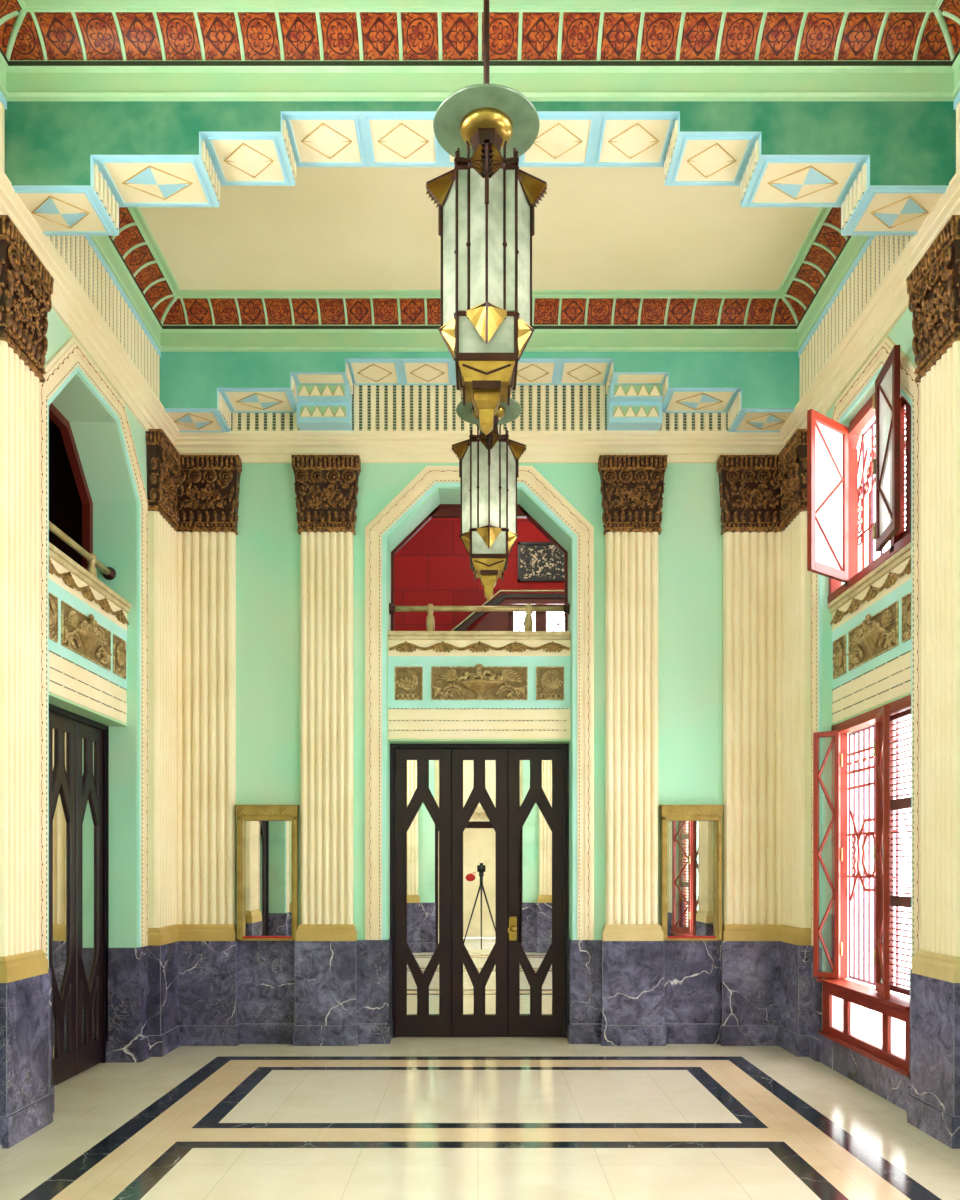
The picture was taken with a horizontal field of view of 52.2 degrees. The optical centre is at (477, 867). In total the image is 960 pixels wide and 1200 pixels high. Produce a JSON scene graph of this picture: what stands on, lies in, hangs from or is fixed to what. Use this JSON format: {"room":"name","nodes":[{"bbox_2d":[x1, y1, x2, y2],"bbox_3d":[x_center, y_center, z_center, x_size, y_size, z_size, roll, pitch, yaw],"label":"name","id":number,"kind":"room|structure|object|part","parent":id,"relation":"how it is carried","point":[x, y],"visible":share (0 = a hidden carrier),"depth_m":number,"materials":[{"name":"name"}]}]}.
{"room":"art deco lobby","nodes":[
{"label":"art deco lobby","id":0,"kind":"room"},
{"bbox_2d":[49,418,81,565],"bbox_3d":[-3.829,-3.025,6.790,1.619,2.150,2.600,0,0,0],"label":"wall","id":1,"kind":"structure","parent":0,"point":[65,504],"depth_m":8.09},
{"bbox_2d":[44,309,146,947],"bbox_3d":[-2.828,-1.490,4.140,0.380,5.980,8.500,0,0,0],"label":"wall","id":2,"kind":"structure","parent":0,"point":[95,431],"depth_m":7.58,"materials":[{"name":"green paint"}]},
{"bbox_2d":[0,91,6,172],"bbox_3d":[-2.587,-3.915,4.140,0.099,0.450,2.280,0,0,0],"label":"trim","id":3,"kind":"structure","parent":2,"relation":"attached to","point":[3,103],"depth_m":5.24,"materials":[{"name":"paint"}]},
{"bbox_2d":[0,215,53,1148],"bbox_3d":[-2.569,-0.991,5.509,0.133,4.982,0.574,0,0,0],"label":"pilaster","id":4,"kind":"object","parent":2,"relation":"attached to","point":[26,285],"visible":1,"depth_m":5.43,"materials":[{"name":"beige paint"}]},
{"bbox_2d":[49,403,92,568],"bbox_3d":[-3.008,-2.644,6.790,0.060,1.209,1.578,0,0,0],"label":"trim","id":5,"kind":"structure","parent":2,"relation":"attached to","point":[63,424],"depth_m":7.38,"materials":[{"name":"red wood"}]},
{"bbox_2d":[49,704,108,1085],"bbox_3d":[-2.912,0.201,6.790,0.112,2.598,1.578,0,0,0],"label":"door","id":6,"kind":"structure","parent":2,"relation":"in","point":[78,744],"depth_m":7.04,"materials":[{"name":"brown wood"}]},
{"bbox_3d":[-2.899,0.172,6.790,0.001,2.261,0.298,0,0,0],"label":"mirror pane","id":7,"kind":"part","parent":6,"relation":"part of","materials":[{"name":"silver metal"}]},
{"bbox_3d":[-2.899,0.172,7.290,0.001,2.261,0.298,0,0,0],"label":"mirror pane","id":8,"kind":"part","parent":6,"relation":"part of","materials":[{"name":"silver metal"}]},
{"bbox_2d":[49,542,130,725],"bbox_3d":[-2.829,-1.568,6.790,0.368,0.944,1.576,0,0,0],"label":"parapet","id":9,"kind":"object","parent":2,"relation":"attached to","point":[88,622],"visible":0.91,"depth_m":6.75,"materials":[{"name":"beige paint"}]},
{"bbox_2d":[49,521,115,579],"bbox_3d":[-2.848,-2.183,6.790,0.100,0.285,1.576,0,0,0],"label":"handrail","id":10,"kind":"object","parent":9,"relation":"on","point":[109,573],"visible":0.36,"depth_m":7.16,"materials":[{"name":"gold metal"}]},
{"bbox_3d":[-2.848,-2.178,7.220,0.084,0.275,0.084,0,0,0],"label":"post","id":11,"kind":"part","parent":10,"relation":"part of","materials":[{"name":"gold metal"}]},
{"bbox_2d":[39,337,147,968],"bbox_3d":[-2.619,-1.407,6.790,0.038,4.055,1.956,0,0,0],"label":"trim","id":12,"kind":"structure","parent":2,"relation":"attached to","point":[70,359],"depth_m":6.57,"materials":[{"name":"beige paint"}]},
{"bbox_2d":[48,946,150,1112],"bbox_3d":[-2.758,1.058,4.140,0.320,0.883,7.340,0,0,0],"label":"marble wainscoting","id":13,"kind":"structure","parent":2,"relation":"attached to","point":[129,1040],"depth_m":7.57,"materials":[{"name":"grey stone"}]},
{"bbox_2d":[48,236,160,399],"bbox_3d":[-2.587,-3.915,6.770,0.099,0.450,2.140,0,0,0],"label":"trim","id":14,"kind":"structure","parent":2,"relation":"attached to","point":[81,255],"depth_m":6.79,"materials":[{"name":"paint"}]},
{"bbox_2d":[0,0,959,100],"bbox_3d":[0.012,-4.305,4.140,5.123,0.350,2.283,0,0,0],"label":"trim","id":15,"kind":"structure","parent":2,"relation":"attached to","point":[51,50],"depth_m":5.24,"materials":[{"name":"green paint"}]},
{"bbox_2d":[90,207,869,351],"bbox_3d":[0.012,-4.305,6.770,5.123,0.350,2.143,0,0,0],"label":"trim","id":16,"kind":"structure","parent":2,"relation":"attached to","point":[176,319],"depth_m":7.76,"materials":[{"name":"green paint"}]},
{"bbox_2d":[236,463,722,939],"bbox_3d":[0.012,-1.490,8.580,5.300,5.980,0.380,0,0,0],"label":"wall","id":17,"kind":"structure","parent":0,"point":[690,540],"depth_m":8.39,"materials":[{"name":"green paint"}]},
{"bbox_2d":[235,805,299,940],"bbox_3d":[-1.788,0.041,8.331,0.528,1.150,0.117,0,0,0],"label":"wall mirror","id":18,"kind":"object","parent":17,"relation":"attached to","point":[267,835],"visible":0.94,"depth_m":8.36,"materials":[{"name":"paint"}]},
{"bbox_2d":[244,821,291,935],"bbox_3d":[-1.788,0.091,8.360,0.414,0.990,0.001,0,0,0],"label":"mirror glass","id":19,"kind":"object","parent":18,"relation":"attached to","point":[267,844],"depth_m":8.36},
{"bbox_2d":[291,455,360,1045],"bbox_3d":[-1.289,-0.991,8.321,0.574,4.982,0.133,0,0,0],"label":"pilaster","id":20,"kind":"object","parent":17,"relation":"attached to","point":[326,486],"visible":1,"depth_m":8.30,"materials":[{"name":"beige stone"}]},
{"bbox_2d":[390,744,568,1037],"bbox_3d":[0.012,0.201,8.676,1.578,2.598,0.148,0,0,0],"label":"door","id":21,"kind":"structure","parent":17,"relation":"in","point":[479,833],"depth_m":8.67,"materials":[{"name":"brown wood"}]},
{"bbox_3d":[-0.488,0.172,8.681,0.298,2.261,0.001,0,0,0],"label":"mirror pane","id":22,"kind":"part","parent":21,"relation":"part of","materials":[{"name":"silver metal"}]},
{"bbox_3d":[0.012,0.172,8.681,0.298,2.261,0.001,0,0,0],"label":"mirror pane","id":23,"kind":"part","parent":21,"relation":"part of","materials":[{"name":"silver metal"}]},
{"bbox_3d":[0.304,0.535,8.636,0.080,0.210,0.068,0,0,0],"label":"handle","id":24,"kind":"part","parent":21,"relation":"part of","materials":[{"name":"gold metal"}]},
{"bbox_3d":[0.512,0.172,8.681,0.298,2.261,0.001,0,0,0],"label":"mirror pane","id":25,"kind":"part","parent":21,"relation":"part of","materials":[{"name":"silver metal"}]},
{"bbox_2d":[365,466,593,940],"bbox_3d":[0.012,-1.407,8.371,1.956,4.055,0.038,0,0,0],"label":"trim","id":26,"kind":"structure","parent":17,"relation":"attached to","point":[429,478],"depth_m":8.37,"materials":[{"name":"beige paint"}]},
{"bbox_2d":[388,631,570,743],"bbox_3d":[0.012,-1.568,8.581,1.576,0.944,0.368,0,0,0],"label":"parapet","id":27,"kind":"object","parent":17,"relation":"attached to","point":[445,687],"visible":1,"depth_m":8.46,"materials":[{"name":"beige paint"}]},
{"bbox_2d":[389,603,569,630],"bbox_3d":[0.012,-2.183,8.600,1.576,0.285,0.100,0,0,0],"label":"handrail","id":28,"kind":"object","parent":27,"relation":"on","point":[430,609],"visible":0.86,"depth_m":8.58,"materials":[{"name":"gold metal"}]},
{"bbox_3d":[-0.418,-2.178,8.600,0.084,0.275,0.084,0,0,0],"label":"post","id":29,"kind":"part","parent":28,"relation":"part of","materials":[{"name":"gold metal"}]},
{"bbox_3d":[0.012,-2.275,8.600,1.572,0.050,0.050,0,0,0],"label":"rail","id":30,"kind":"part","parent":28,"relation":"part of","materials":[{"name":"gold metal"}]},
{"bbox_3d":[0.442,-2.178,8.600,0.084,0.275,0.084,0,0,0],"label":"post","id":31,"kind":"part","parent":28,"relation":"part of","materials":[{"name":"gold metal"}]},
{"bbox_2d":[239,938,719,1043],"bbox_3d":[0.012,1.058,8.510,4.200,0.883,0.320,0,0,0],"label":"marble wainscoting","id":32,"kind":"structure","parent":17,"relation":"attached to","point":[266,968],"depth_m":8.37,"materials":[{"name":"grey stone"}]},
{"bbox_2d":[391,504,567,630],"bbox_3d":[0.012,-2.644,8.775,1.578,1.209,0.050,0,0,0],"label":"trim","id":33,"kind":"structure","parent":17,"relation":"attached to","point":[443,510],"depth_m":8.75,"materials":[{"name":"red wood"}]},
{"bbox_2d":[598,455,667,1045],"bbox_3d":[1.311,-0.991,8.321,0.574,4.982,0.133,0,0,0],"label":"pilaster","id":34,"kind":"object","parent":17,"relation":"attached to","point":[632,486],"visible":1,"depth_m":8.30,"materials":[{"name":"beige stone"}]},
{"bbox_2d":[659,805,723,940],"bbox_3d":[1.812,0.041,8.331,0.528,1.150,0.117,0,0,0],"label":"wall mirror","id":35,"kind":"object","parent":17,"relation":"attached to","point":[690,835],"visible":0.97,"depth_m":8.36,"materials":[{"name":"paint"}]},
{"bbox_2d":[667,821,714,935],"bbox_3d":[1.812,0.091,8.360,0.414,0.990,0.001,0,0,0],"label":"mirror glass","id":36,"kind":"object","parent":35,"relation":"attached to","point":[690,844],"depth_m":8.36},
{"bbox_2d":[138,167,820,289],"bbox_3d":[0.012,-4.480,4.140,5.400,0.001,8.700,0,0,0],"label":"ceiling","id":37,"kind":"structure","parent":0,"point":[337,228],"depth_m":6.94,"materials":[{"name":"paint"}]},
{"bbox_2d":[160,352,798,431],"bbox_3d":[0.012,-4.071,8.070,5.200,0.818,0.460,0,0,0],"label":"ceiling beam","id":38,"kind":"structure","parent":37,"relation":"attached to","point":[200,391],"depth_m":8.02,"materials":[{"name":"teal paint"}]},
{"bbox_3d":[-2.338,-3.670,8.060,0.424,0.016,0.374,0,0,0],"label":"diamond panel","id":39,"kind":"part","parent":38,"relation":"part of","materials":[{"name":"beige paint"}]},
{"bbox_3d":[-1.796,-3.835,8.060,0.509,0.016,0.374,0,0,0],"label":"diamond panel","id":40,"kind":"part","parent":38,"relation":"part of","materials":[{"name":"beige paint"}]},
{"bbox_3d":[-1.273,-3.965,7.942,0.360,0.005,0.135,0,0,0],"label":"soffit panel","id":41,"kind":"part","parent":38,"relation":"part of","materials":[{"name":"beige paint"}]},
{"bbox_3d":[-0.848,-4.069,8.060,0.374,0.016,0.374,0,0,0],"label":"diamond panel","id":42,"kind":"part","parent":38,"relation":"part of","materials":[{"name":"beige paint"}]},
{"bbox_3d":[-0.418,-4.069,8.060,0.374,0.016,0.374,0,0,0],"label":"diamond panel","id":43,"kind":"part","parent":38,"relation":"part of","materials":[{"name":"beige paint"}]},
{"bbox_3d":[0.442,-4.069,8.060,0.374,0.016,0.374,0,0,0],"label":"diamond panel","id":44,"kind":"part","parent":38,"relation":"part of","materials":[{"name":"beige paint"}]},
{"bbox_3d":[0.872,-4.069,8.060,0.374,0.016,0.374,0,0,0],"label":"diamond panel","id":45,"kind":"part","parent":38,"relation":"part of","materials":[{"name":"beige paint"}]},
{"bbox_3d":[1.317,-3.965,7.942,0.360,0.005,0.135,0,0,0],"label":"soffit panel","id":46,"kind":"part","parent":38,"relation":"part of","materials":[{"name":"beige paint"}]},
{"bbox_3d":[1.819,-3.835,8.060,0.509,0.016,0.374,0,0,0],"label":"diamond panel","id":47,"kind":"part","parent":38,"relation":"part of","materials":[{"name":"beige paint"}]},
{"bbox_3d":[2.362,-3.670,8.060,0.424,0.016,0.374,0,0,0],"label":"diamond panel","id":48,"kind":"part","parent":38,"relation":"part of","materials":[{"name":"beige paint"}]},
{"bbox_2d":[5,101,955,235],"bbox_3d":[0.012,-4.071,5.490,5.200,0.818,0.420,0,0,0],"label":"ceiling beam","id":49,"kind":"structure","parent":37,"relation":"attached to","point":[887,165],"depth_m":5.31,"materials":[{"name":"teal paint"}]},
{"bbox_3d":[-2.338,-3.670,5.490,0.424,0.016,0.354,0,0,0],"label":"diamond panel","id":50,"kind":"part","parent":49,"relation":"part of","materials":[{"name":"beige paint"}]},
{"bbox_3d":[-1.796,-3.835,5.490,0.509,0.016,0.354,0,0,0],"label":"diamond panel","id":51,"kind":"part","parent":49,"relation":"part of","materials":[{"name":"beige paint"}]},
{"bbox_3d":[-1.283,-3.960,5.490,0.364,0.016,0.354,0,0,0],"label":"diamond panel","id":52,"kind":"part","parent":49,"relation":"part of","materials":[{"name":"beige paint"}]},
{"bbox_3d":[-0.848,-4.069,5.490,0.374,0.016,0.354,0,0,0],"label":"diamond panel","id":53,"kind":"part","parent":49,"relation":"part of","materials":[{"name":"beige paint"}]},
{"bbox_3d":[-0.418,-4.069,5.490,0.374,0.016,0.354,0,0,0],"label":"diamond panel","id":54,"kind":"part","parent":49,"relation":"part of","materials":[{"name":"beige paint"}]},
{"bbox_3d":[0.012,-4.069,5.490,0.374,0.016,0.354,0,0,0],"label":"diamond panel","id":55,"kind":"part","parent":49,"relation":"part of","materials":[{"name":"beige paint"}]},
{"bbox_3d":[0.442,-4.069,5.490,0.374,0.016,0.354,0,0,0],"label":"diamond panel","id":56,"kind":"part","parent":49,"relation":"part of","materials":[{"name":"beige paint"}]},
{"bbox_3d":[0.872,-4.069,5.490,0.374,0.016,0.354,0,0,0],"label":"diamond panel","id":57,"kind":"part","parent":49,"relation":"part of","materials":[{"name":"beige paint"}]},
{"bbox_3d":[1.307,-3.960,5.490,0.364,0.016,0.354,0,0,0],"label":"diamond panel","id":58,"kind":"part","parent":49,"relation":"part of","materials":[{"name":"beige paint"}]},
{"bbox_3d":[1.819,-3.835,5.490,0.509,0.016,0.354,0,0,0],"label":"diamond panel","id":59,"kind":"part","parent":49,"relation":"part of","materials":[{"name":"beige paint"}]},
{"bbox_3d":[2.362,-3.670,5.490,0.424,0.016,0.354,0,0,0],"label":"diamond panel","id":60,"kind":"part","parent":49,"relation":"part of","materials":[{"name":"beige paint"}]},
{"bbox_2d":[425,0,547,435],"bbox_3d":[0.036,-3.162,4.180,0.454,2.634,0.454,0,0,45],"label":"pendant lantern","id":61,"kind":"object","parent":37,"relation":"hanging from","point":[486,206],"visible":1,"depth_m":4.06,"materials":[{"name":"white glass"}]},
{"bbox_3d":[0.036,-3.800,4.180,0.120,1.359,0.120,0,0,0],"label":"suspension rod","id":62,"kind":"part","parent":61,"relation":"part of","materials":[{"name":"brown metal"}]},
{"bbox_2d":[451,398,526,600],"bbox_3d":[0.075,-3.162,6.770,0.454,2.634,0.454,0,0,45],"label":"pendant lantern","id":63,"kind":"object","parent":37,"relation":"hanging from","point":[489,464],"visible":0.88,"depth_m":6.65,"materials":[{"name":"white glass"}]},
{"bbox_2d":[394,518,564,630],"bbox_3d":[0.012,-3.100,9.780,4.400,2.300,2.019,0,0,0],"label":"wall","id":64,"kind":"structure","parent":0,"point":[433,567],"depth_m":10.79,"materials":[{"name":"red paint"}]},
{"bbox_2d":[451,590,564,630],"bbox_3d":[0.484,-2.474,10.600,2.356,1.049,0.080,0,0,0],"label":"panel","id":65,"kind":"object","parent":64,"relation":"attached to","point":[494,621],"visible":0.37,"depth_m":10.61,"materials":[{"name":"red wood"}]},
{"bbox_3d":[0.562,-2.435,10.623,2.200,0.970,0.025,0,0,0],"label":"panel","id":66,"kind":"part","parent":65,"relation":"part of","materials":[{"name":"white wood"}]},
{"bbox_2d":[509,605,564,630],"bbox_3d":[0.702,-2.570,10.790,0.720,0.640,0.060,0,0,0],"label":"window","id":67,"kind":"structure","parent":64,"relation":"in","point":[540,617],"depth_m":10.76,"materials":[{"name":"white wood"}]},
{"bbox_2d":[518,542,564,581],"bbox_3d":[0.727,-3.364,10.770,0.580,0.428,0.034,0,0,0],"label":"framed picture","id":68,"kind":"object","parent":64,"relation":"attached to","point":[537,561],"visible":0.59,"depth_m":10.78,"materials":[{"name":"brown wood"}]},
{"bbox_2d":[0,1036,959,1199],"bbox_3d":[0.012,1.500,4.200,6.800,0.001,9.600,0,0,0],"label":"floor","id":69,"kind":"structure","parent":0,"point":[408,1117],"depth_m":5.56,"materials":[{"name":"beige stone"}]},
{"bbox_2d":[146,429,241,1056],"bbox_3d":[-2.327,-0.991,8.078,0.618,4.982,0.620,0,0,0],"label":"pilaster","id":70,"kind":"object","parent":69,"relation":"on","point":[193,500],"visible":1,"depth_m":8.28,"materials":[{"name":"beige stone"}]},
{"bbox_2d":[717,429,810,1056],"bbox_3d":[2.350,-0.991,8.079,0.620,4.982,0.618,0,0,0],"label":"pilaster","id":71,"kind":"object","parent":69,"relation":"on","point":[765,944],"visible":1,"depth_m":8.29,"materials":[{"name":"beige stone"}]},
{"bbox_2d":[821,306,915,986],"bbox_3d":[2.852,-1.490,4.140,0.380,5.980,8.500,0,0,0],"label":"wall","id":72,"kind":"structure","parent":0,"point":[902,334],"depth_m":7.58,"materials":[{"name":"green paint"}]},
{"bbox_2d":[0,167,959,462],"bbox_3d":[0.012,-3.578,4.140,5.300,0.225,8.500,0,0,0],"label":"trim","id":73,"kind":"structure","parent":72,"relation":"attached to","point":[889,301],"depth_m":8.06,"materials":[{"name":"beige paint"}]},
{"bbox_2d":[798,236,911,399],"bbox_3d":[2.611,-3.915,6.770,0.099,0.450,2.140,0,0,0],"label":"trim","id":74,"kind":"structure","parent":72,"relation":"attached to","point":[878,254],"depth_m":6.79,"materials":[{"name":"paint"}]},
{"bbox_2d":[807,345,910,603],"bbox_3d":[2.573,-2.644,6.776,0.542,1.209,1.606,0,0,0],"label":"window","id":75,"kind":"structure","parent":72,"relation":"in","point":[834,493],"depth_m":6.89,"materials":[{"name":"red wood"}]},
{"bbox_3d":[2.497,-2.643,6.987,0.381,1.015,0.006,0,0,-39],"label":"glass pane","id":76,"kind":"part","parent":75,"relation":"part of","materials":[{"name":"white glass"}]},
{"bbox_3d":[2.752,-2.644,6.790,0.100,1.209,1.578,0,0,0],"label":"frame","id":77,"kind":"part","parent":75,"relation":"part of","materials":[{"name":"red wood"}]},
{"bbox_2d":[858,395,905,571],"bbox_3d":[2.826,-2.625,6.790,0.035,1.134,1.492,0,0,0],"label":"iron grille","id":78,"kind":"object","parent":75,"relation":"attached to","point":[863,489],"depth_m":7.10,"materials":[{"name":"red metal"}]},
{"bbox_3d":[2.587,-2.632,6.195,0.006,1.015,0.352,0,0,8],"label":"glass pane","id":79,"kind":"part","parent":75,"relation":"part of","materials":[{"name":"white glass"}]},
{"bbox_2d":[902,398,910,537],"bbox_3d":[2.772,-2.625,6.192,0.030,1.110,0.355,0,0,0],"label":"shutter","id":80,"kind":"object","parent":75,"relation":"attached to","point":[905,530],"depth_m":6.31,"materials":[{"name":"red wood"}]},
{"bbox_2d":[808,946,911,1112],"bbox_3d":[2.692,1.058,4.140,0.140,0.883,7.340,0,0,0],"label":"marble wainscoting","id":81,"kind":"structure","parent":72,"relation":"attached to","point":[883,1081],"depth_m":6.91,"materials":[{"name":"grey stone"}]},
{"bbox_2d":[813,694,910,1076],"bbox_3d":[2.732,0.092,6.797,0.285,2.380,1.590,0,0,0],"label":"window","id":82,"kind":"structure","parent":72,"relation":"in","point":[874,1023],"depth_m":7.06,"materials":[{"name":"red wood"}]},
{"bbox_2d":[832,996,842,1030],"bbox_3d":[2.687,1.080,7.290,0.006,0.250,0.290,0,0,0],"label":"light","id":83,"kind":"object","parent":82,"relation":"attached to","point":[837,1001],"depth_m":7.32,"materials":[{"name":"white glass"}]},
{"bbox_2d":[850,1003,881,1047],"bbox_3d":[2.687,1.080,6.760,0.006,0.250,0.610,0,0,0],"label":"light","id":84,"kind":"object","parent":82,"relation":"attached to","point":[865,1018],"depth_m":6.77,"materials":[{"name":"white glass"}]},
{"bbox_2d":[848,720,898,992],"bbox_3d":[2.854,-0.095,7.117,0.039,1.894,0.877,0,0,0],"label":"iron grille","id":85,"kind":"object","parent":82,"relation":"attached to","point":[861,831],"depth_m":7.26,"materials":[{"name":"red metal"}]},
{"bbox_2d":[891,1017,904,1058],"bbox_3d":[2.687,1.080,6.240,0.006,0.250,0.270,0,0,0],"label":"light","id":86,"kind":"object","parent":82,"relation":"attached to","point":[897,1023],"depth_m":6.26,"materials":[{"name":"white glass"}]},
{"bbox_2d":[890,708,910,995],"bbox_3d":[2.782,-0.100,6.365,0.040,1.840,0.590,0,0,0],"label":"shutter","id":87,"kind":"object","parent":82,"relation":"attached to","point":[902,803],"depth_m":6.45,"materials":[{"name":"red wood"}]},
{"bbox_2d":[811,337,920,968],"bbox_3d":[2.643,-1.407,6.790,0.038,4.055,1.956,0,0,0],"label":"trim","id":88,"kind":"structure","parent":72,"relation":"attached to","point":[910,390],"depth_m":5.99,"materials":[{"name":"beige paint"}]},
{"bbox_2d":[828,542,910,725],"bbox_3d":[2.853,-1.568,6.790,0.368,0.944,1.576,0,0,0],"label":"decorative wall panel","id":89,"kind":"object","parent":72,"relation":"attached to","point":[871,621],"visible":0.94,"depth_m":6.75,"materials":[{"name":"beige paint"}]},
{"bbox_2d":[906,215,959,1148],"bbox_3d":[2.593,-0.991,5.511,0.133,4.982,0.574,0,0,0],"label":"pilaster","id":90,"kind":"object","parent":72,"relation":"attached to","point":[933,285],"visible":1,"depth_m":5.44,"materials":[{"name":"beige paint"}]},
{"bbox_2d":[954,91,959,171],"bbox_3d":[2.611,-3.915,4.140,0.099,0.450,2.280,0,0,0],"label":"trim","id":91,"kind":"structure","parent":72,"relation":"attached to","point":[957,99],"depth_m":5.24,"materials":[{"name":"paint"}]}
]}

